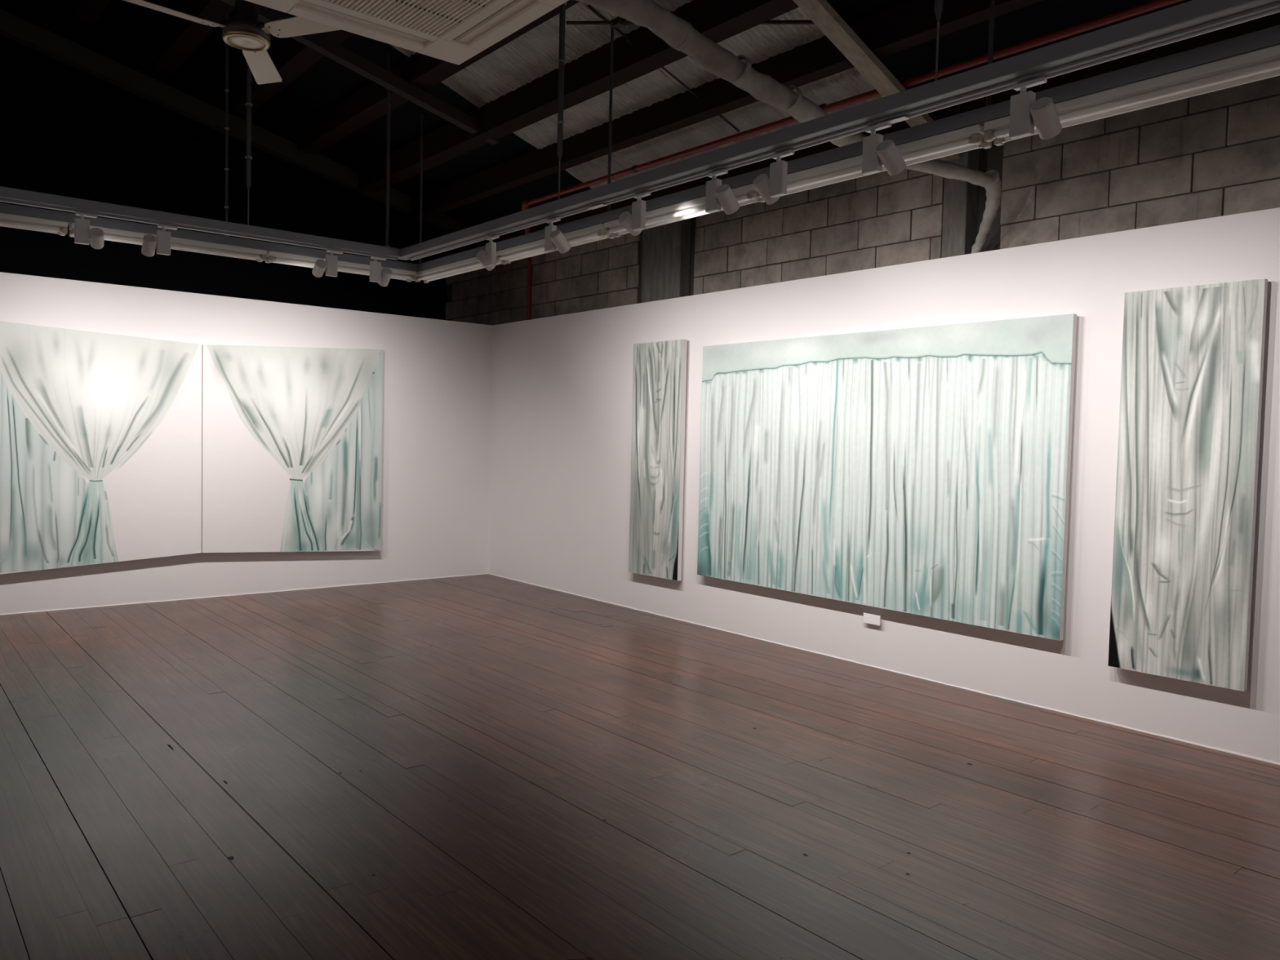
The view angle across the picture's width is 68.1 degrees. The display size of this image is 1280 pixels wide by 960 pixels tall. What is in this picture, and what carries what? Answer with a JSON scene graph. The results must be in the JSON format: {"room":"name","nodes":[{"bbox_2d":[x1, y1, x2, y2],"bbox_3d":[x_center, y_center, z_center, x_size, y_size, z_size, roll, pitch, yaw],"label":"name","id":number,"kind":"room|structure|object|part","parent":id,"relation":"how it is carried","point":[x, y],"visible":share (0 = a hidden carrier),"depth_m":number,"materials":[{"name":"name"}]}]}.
{"room":"art gallery","nodes":[
{"label":"art gallery","id":0,"kind":"room"},
{"bbox_2d":[0,1,447,319],"bbox_3d":[-7.014,-1.995,7.624,12.435,6.000,0.100,-1,3,-40],"label":"wall","id":1,"kind":"structure","parent":0,"point":[66,131],"depth_m":9.31,"materials":[{"name":"black paint"}]},
{"bbox_2d":[0,271,492,614],"bbox_3d":[-5.336,-0.264,7.167,9.600,2.695,0.090,-1,3,-40],"label":"wall","id":2,"kind":"structure","parent":0,"point":[437,395],"depth_m":9.15,"materials":[{"name":"white paint"}]},
{"bbox_2d":[0,321,201,574],"bbox_3d":[-4.491,-0.251,7.764,1.663,1.980,0.069,-1,3,-40],"label":"painting","id":3,"kind":"object","parent":2,"relation":"attached to","point":[100,433],"visible":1,"depth_m":7.75,"materials":[{"name":"paint"}]},
{"bbox_2d":[0,573,488,614],"bbox_3d":[-4.094,1.045,8.219,6.359,0.009,0.006,-1,3,-40],"label":"baseboard","id":4,"kind":"structure","parent":2,"relation":"attached to","point":[486,573],"depth_m":8.52,"materials":[{"name":"white"}]},
{"bbox_2d":[201,344,382,552],"bbox_3d":[-3.207,-0.282,8.829,1.660,1.986,0.069,-1,3,-40],"label":"painting","id":5,"kind":"object","parent":2,"relation":"attached to","point":[291,437],"visible":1,"depth_m":8.76,"materials":[{"name":"paint"}]},
{"bbox_2d":[0,573,1279,959],"bbox_3d":[-1.349,1.362,3.168,10.600,0.061,13.900,-1,3,-40],"label":"floor","id":6,"kind":"structure","parent":0,"point":[486,766],"depth_m":3.92,"materials":[{"name":"brown wood"}]},
{"bbox_2d":[640,217,691,302],"bbox_3d":[0.195,-0.584,8.309,0.130,3.450,0.510,-1,3,-40],"label":"column","id":7,"kind":"structure","parent":6,"relation":"on","point":[666,248],"depth_m":8.14,"materials":[{"name":"grey concrete"}]},
{"bbox_2d":[941,148,979,257],"bbox_3d":[2.018,-0.446,6.113,0.130,3.450,0.167,-1,3,-40],"label":"column","id":8,"kind":"structure","parent":6,"relation":"on","point":[960,197],"depth_m":6.00,"materials":[{"name":"grey concrete"}]},
{"bbox_2d":[0,0,1279,264],"bbox_3d":[-2.463,-1.515,2.194,12.500,5.722,14.300,-1,3,-40],"label":"ceiling","id":9,"kind":"structure","parent":0,"point":[490,128],"depth_m":7.37,"materials":[{"name":"black"}]},
{"bbox_2d":[222,6,229,236],"bbox_3d":[-3.092,-2.773,7.084,0.042,1.896,0.042,-1,3,-40],"label":"rod","id":10,"kind":"object","parent":9,"relation":"hanging from","point":[227,91],"visible":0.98,"depth_m":7.08,"materials":[{"name":"grey metal"}]},
{"bbox_3d":[-3.092,-2.773,7.084,0.020,1.896,0.020,-1,3,-40],"label":"rod","id":11,"kind":"part","parent":10,"relation":"part of","materials":[{"name":"grey metal"}]},
{"bbox_2d":[0,24,1279,272],"bbox_3d":[-1.544,-1.620,3.942,4.948,0.062,7.025,-1,3,-40],"label":"rail","id":12,"kind":"object","parent":10,"relation":"hanging from","point":[1269,37],"visible":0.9,"depth_m":4.67,"materials":[{"name":"white metal"}]},
{"bbox_2d":[0,212,67,235],"bbox_3d":[-4.413,-1.707,6.054,1.286,0.078,0.116,-1,3,-40],"label":"batten","id":13,"kind":"object","parent":12,"relation":"attached to","point":[11,220],"visible":1,"depth_m":6.31,"materials":[{"name":"white metal"}]},
{"bbox_2d":[69,222,266,262],"bbox_3d":[-3.401,-1.720,6.893,1.296,0.078,0.116,-1,3,-40],"label":"batten","id":14,"kind":"object","parent":12,"relation":"attached to","point":[109,234],"visible":0.71,"depth_m":6.94,"materials":[{"name":"white metal"}]},
{"bbox_2d":[265,250,416,281],"bbox_3d":[-2.412,-1.734,7.713,1.224,0.078,0.116,-1,3,-40],"label":"batten","id":15,"kind":"object","parent":12,"relation":"attached to","point":[271,256],"visible":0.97,"depth_m":7.64,"materials":[{"name":"white metal"}]},
{"bbox_2d":[415,257,506,283],"bbox_3d":[-1.469,-1.709,7.653,0.116,0.078,1.304,-1,3,-40],"label":"batten","id":16,"kind":"object","parent":12,"relation":"attached to","point":[469,264],"visible":0.65,"depth_m":7.68,"materials":[{"name":"white metal"}]},
{"bbox_2d":[496,223,614,263],"bbox_3d":[-0.621,-1.645,6.632,0.116,0.078,1.305,-1,3,-40],"label":"batten","id":17,"kind":"object","parent":12,"relation":"attached to","point":[595,233],"visible":0.84,"depth_m":6.63,"materials":[{"name":"white metal"}]},
{"bbox_2d":[604,183,764,237],"bbox_3d":[0.230,-1.581,5.607,0.116,0.078,1.315,-1,3,-40],"label":"batten","id":18,"kind":"object","parent":12,"relation":"attached to","point":[746,194],"visible":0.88,"depth_m":5.55,"materials":[{"name":"white metal"}]},
{"bbox_2d":[756,124,991,197],"bbox_3d":[1.078,-1.517,4.585,0.116,0.078,1.297,-1,3,-40],"label":"batten","id":19,"kind":"object","parent":12,"relation":"attached to","point":[969,138],"visible":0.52,"depth_m":4.35,"materials":[{"name":"white metal"}]},
{"bbox_2d":[983,44,1279,146],"bbox_3d":[1.920,-1.454,3.570,0.116,0.078,1.294,-1,3,-40],"label":"batten","id":20,"kind":"object","parent":12,"relation":"attached to","point":[1263,64],"visible":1,"depth_m":3.50,"materials":[{"name":"white metal"}]},
{"bbox_2d":[123,0,341,84],"bbox_3d":[-1.970,-2.947,4.407,0.984,1.721,1.157,-1,3,-40],"label":"ceiling fan","id":21,"kind":"object","parent":9,"relation":"hanging from","point":[244,32],"visible":0.98,"depth_m":4.47,"materials":[{"name":"beige metal"}]},
{"bbox_3d":[-2.157,-2.123,4.265,0.490,0.034,0.130,-1,3,-44],"label":"blade","id":22,"kind":"part","parent":21,"relation":"part of","materials":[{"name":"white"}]},
{"bbox_3d":[-1.984,-2.133,4.428,0.115,0.014,0.036,-1,3,-44],"label":"blade arm","id":23,"kind":"part","parent":21,"relation":"part of","materials":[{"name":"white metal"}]},
{"bbox_3d":[-1.881,-2.209,4.524,0.216,0.197,0.216,-1,3,-40],"label":"motor","id":24,"kind":"part","parent":21,"relation":"part of","materials":[{"name":"grey metal"}]},
{"bbox_3d":[-1.883,-2.099,4.529,0.169,0.012,0.169,-1,3,-40],"label":"dish","id":25,"kind":"part","parent":21,"relation":"part of","materials":[{"name":"white glass"}]},
{"bbox_3d":[-1.959,-2.146,4.899,0.130,0.034,0.490,1,3,-12],"label":"blade","id":26,"kind":"part","parent":21,"relation":"part of","materials":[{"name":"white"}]},
{"bbox_3d":[-1.749,-2.130,4.477,0.115,0.014,0.036,2,3,21],"label":"blade arm","id":27,"kind":"part","parent":21,"relation":"part of","materials":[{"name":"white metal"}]},
{"bbox_3d":[-1.528,-2.114,4.390,0.490,0.034,0.130,2,3,21],"label":"blade","id":28,"kind":"part","parent":21,"relation":"part of","materials":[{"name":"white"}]},
{"bbox_2d":[244,62,252,225],"bbox_3d":[-2.763,-2.748,6.688,0.046,1.896,0.046,-1,3,-40],"label":"rod","id":29,"kind":"object","parent":9,"relation":"hanging from","point":[248,157],"visible":0.74,"depth_m":6.69,"materials":[{"name":"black metal"}]},
{"bbox_2d":[0,0,1279,261],"bbox_3d":[-1.536,-1.595,3.611,4.538,0.083,6.505,-1,3,-40],"label":"track rail","id":30,"kind":"object","parent":29,"relation":"hanging from","point":[1193,18],"visible":0.99,"depth_m":4.24,"materials":[{"name":"grey metal"}]},
{"bbox_2d":[74,212,103,248],"bbox_3d":[-3.560,-1.612,6.128,0.177,0.208,0.149,-1,3,-40],"label":"track spotlight","id":31,"kind":"object","parent":30,"relation":"hanging from","point":[94,237],"visible":1,"depth_m":6.09,"materials":[{"name":"white metal"}]},
{"bbox_2d":[141,224,177,256],"bbox_3d":[-3.245,-1.612,6.390,0.214,0.217,0.147,-1,3,-40],"label":"track spotlight","id":32,"kind":"object","parent":30,"relation":"hanging from","point":[162,242],"visible":1,"depth_m":6.37,"materials":[{"name":"white metal"}]},
{"bbox_2d":[311,248,342,277],"bbox_3d":[-2.353,-1.628,7.129,0.217,0.207,0.149,-1,3,-40],"label":"track spotlight","id":33,"kind":"object","parent":30,"relation":"hanging from","point":[330,266],"visible":1,"depth_m":7.11,"materials":[{"name":"white metal"}]},
{"bbox_2d":[369,255,392,286],"bbox_3d":[-2.032,-1.628,7.396,0.170,0.217,0.147,-1,3,-40],"label":"track spotlight","id":34,"kind":"object","parent":30,"relation":"hanging from","point":[382,277],"visible":1,"depth_m":7.36,"materials":[{"name":"white metal"}]},
{"bbox_2d":[475,235,499,271],"bbox_3d":[-1.033,-1.566,6.545,0.149,0.212,0.218,-1,3,-40],"label":"track spotlight","id":35,"kind":"object","parent":30,"relation":"hanging from","point":[487,258],"visible":1,"depth_m":6.51,"materials":[{"name":"white metal"}]},
{"bbox_2d":[544,217,570,253],"bbox_3d":[-0.521,-1.526,5.929,0.147,0.216,0.176,-1,3,-40],"label":"track spotlight","id":36,"kind":"object","parent":30,"relation":"hanging from","point":[554,239],"visible":1,"depth_m":5.91,"materials":[{"name":"white metal"}]},
{"bbox_2d":[618,191,650,235],"bbox_3d":[-0.013,-1.492,5.315,0.149,0.207,0.219,-1,3,-40],"label":"track spotlight","id":37,"kind":"object","parent":30,"relation":"hanging from","point":[634,223],"visible":1,"depth_m":5.28,"materials":[{"name":"white metal"}]},
{"bbox_2d":[705,168,739,214],"bbox_3d":[0.416,-1.454,4.800,0.146,0.217,0.174,-1,3,-40],"label":"track spotlight","id":38,"kind":"object","parent":30,"relation":"hanging from","point":[717,194],"visible":1,"depth_m":4.78,"materials":[{"name":"white metal"}]},
{"bbox_2d":[752,150,794,204],"bbox_3d":[0.653,-1.438,4.513,0.149,0.213,0.212,-1,3,-40],"label":"track spotlight","id":39,"kind":"object","parent":30,"relation":"hanging from","point":[771,189],"visible":1,"depth_m":4.49,"materials":[{"name":"white metal"}]},
{"bbox_3d":[0.658,-1.516,4.485,0.022,0.024,0.022,-1,3,-40],"label":"stem","id":40,"kind":"part","parent":39,"relation":"part of","materials":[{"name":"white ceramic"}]},
{"bbox_2d":[862,122,906,175],"bbox_3d":[1.038,-1.408,4.050,0.148,0.216,0.167,-1,3,-40],"label":"track spotlight","id":41,"kind":"object","parent":30,"relation":"hanging from","point":[877,152],"visible":1,"depth_m":4.04,"materials":[{"name":"white metal"}]},
{"bbox_3d":[1.003,-1.490,4.070,0.022,0.024,0.022,-1,3,-40],"label":"stem","id":42,"kind":"part","parent":41,"relation":"part of","materials":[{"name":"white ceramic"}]},
{"bbox_2d":[1008,76,1062,139],"bbox_3d":[1.474,-1.376,3.525,0.148,0.215,0.172,-1,3,-40],"label":"track spotlight","id":43,"kind":"object","parent":30,"relation":"hanging from","point":[1025,112],"visible":1,"depth_m":3.51,"materials":[{"name":"white metal"}]},
{"bbox_3d":[1.436,-1.458,3.547,0.022,0.024,0.022,-1,3,-40],"label":"stem","id":44,"kind":"part","parent":43,"relation":"part of","materials":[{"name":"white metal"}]},
{"bbox_2d":[384,52,391,247],"bbox_3d":[-1.960,-2.559,7.367,0.042,1.497,0.042,-1,3,-40],"label":"rod","id":45,"kind":"object","parent":9,"relation":"hanging from","point":[388,91],"visible":0.92,"depth_m":7.36,"materials":[{"name":"grey metal"}]},
{"bbox_2d":[244,0,568,65],"bbox_3d":[-0.836,-2.742,3.447,0.962,1.902,0.962,-1,3,-40],"label":"air conditioner","id":46,"kind":"object","parent":9,"relation":"hanging from","point":[451,31],"visible":1,"depth_m":3.71,"materials":[{"name":"beige plastic"}]},
{"bbox_2d":[324,0,496,37],"bbox_3d":[-0.858,-1.812,3.488,0.559,0.032,0.550,-1,3,-40],"label":"grille","id":47,"kind":"object","parent":46,"relation":"attached to","point":[428,18],"depth_m":3.65,"materials":[{"name":"grey"}]},
{"bbox_2d":[556,1,566,199],"bbox_3d":[-0.484,-2.421,5.809,0.046,1.424,0.046,-1,3,-40],"label":"rod","id":48,"kind":"object","parent":9,"relation":"hanging from","point":[561,60],"visible":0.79,"depth_m":5.79,"materials":[{"name":"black metal"}]},
{"bbox_2d":[607,18,613,211],"bbox_3d":[-0.190,-2.349,6.097,0.042,1.268,0.042,-1,3,-40],"label":"rod","id":49,"kind":"object","parent":9,"relation":"hanging from","point":[611,28],"visible":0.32,"depth_m":6.09,"materials":[{"name":"grey metal"}]},
{"bbox_2d":[587,4,739,132],"bbox_3d":[0.192,-2.724,6.321,1.307,0.515,0.028,-1,3,-37],"label":"rod","id":50,"kind":"object","parent":9,"relation":"attached to","point":[628,40],"visible":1,"depth_m":6.31,"materials":[{"name":"black metal"}]},
{"bbox_2d":[565,16,814,28],"bbox_3d":[0.289,-2.760,5.703,1.694,0.294,0.079,3,3,26],"label":"conduit","id":51,"kind":"object","parent":9,"relation":"attached to","point":[618,22],"visible":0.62,"depth_m":5.88,"materials":[{"name":"black metal"}]},
{"bbox_2d":[576,0,1002,253],"bbox_3d":[0.837,-1.483,4.806,3.412,1.182,0.350,-1,3,-37],"label":"pipe","id":52,"kind":"object","parent":9,"relation":"attached to","point":[675,31],"visible":0.71,"depth_m":4.48,"materials":[{"name":"metal"}]},
{"bbox_2d":[521,0,1184,319],"bbox_3d":[1.486,-1.310,6.176,0.629,2.236,9.024,-1,3,-40],"label":"pipe","id":53,"kind":"object","parent":9,"relation":"attached to","point":[971,60],"visible":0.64,"depth_m":5.76,"materials":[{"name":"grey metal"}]},
{"bbox_2d":[934,0,943,80],"bbox_3d":[1.206,-2.294,3.772,0.046,1.424,0.046,-1,3,-40],"label":"rod","id":54,"kind":"object","parent":9,"relation":"hanging from","point":[939,4],"visible":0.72,"depth_m":3.79,"materials":[{"name":"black metal"}]},
{"bbox_2d":[986,0,995,106],"bbox_3d":[1.514,-2.220,4.045,0.042,1.268,0.042,-1,3,-40],"label":"hanging rod","id":55,"kind":"object","parent":9,"relation":"hanging from","point":[992,9],"visible":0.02,"depth_m":4.05,"materials":[{"name":"grey metal"}]},
{"bbox_2d":[445,75,1279,324],"bbox_3d":[2.183,-0.574,6.139,0.200,3.711,14.146,-1,3,-40],"label":"wall","id":56,"kind":"structure","parent":0,"point":[1216,153],"depth_m":5.99,"materials":[{"name":"grey brick"}]},
{"bbox_2d":[488,207,1279,763],"bbox_3d":[2.412,-0.011,5.417,0.090,2.695,12.690,-1,3,-40],"label":"wall","id":57,"kind":"structure","parent":0,"point":[559,511],"depth_m":6.06,"materials":[{"name":"white paint"}]},
{"bbox_2d":[628,339,687,581],"bbox_3d":[0.153,-0.171,8.014,0.069,1.985,0.640,-1,3,-40],"label":"painting","id":58,"kind":"object","parent":57,"relation":"attached to","point":[660,368],"visible":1,"depth_m":7.96,"materials":[{"name":"paint"}]},
{"bbox_2d":[862,613,881,626],"bbox_3d":[1.565,0.935,6.360,0.030,0.066,0.136,-1,3,-40],"label":"wall label","id":59,"kind":"object","parent":57,"relation":"attached to","point":[871,619],"visible":1,"depth_m":6.35,"materials":[{"name":"white"}]},
{"bbox_2d":[489,573,1279,764],"bbox_3d":[1.337,1.237,6.661,0.006,0.009,9.334,-1,3,-40],"label":"baseboard","id":60,"kind":"structure","parent":57,"relation":"attached to","point":[1216,748],"depth_m":5.88,"materials":[{"name":"white"}]},
{"bbox_2d":[697,313,1077,640],"bbox_3d":[1.456,-0.081,6.444,0.068,1.826,2.976,-1,3,-40],"label":"painting","id":61,"kind":"object","parent":57,"relation":"attached to","point":[925,471],"visible":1,"depth_m":6.11,"materials":[{"name":"paint"}]},
{"bbox_2d":[1107,278,1267,691],"bbox_3d":[2.785,0.021,4.842,0.069,2.003,0.650,-1,3,-40],"label":"painting","id":62,"kind":"object","parent":57,"relation":"attached to","point":[1193,356],"visible":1,"depth_m":4.80,"materials":[{"name":"paint"}]}
]}

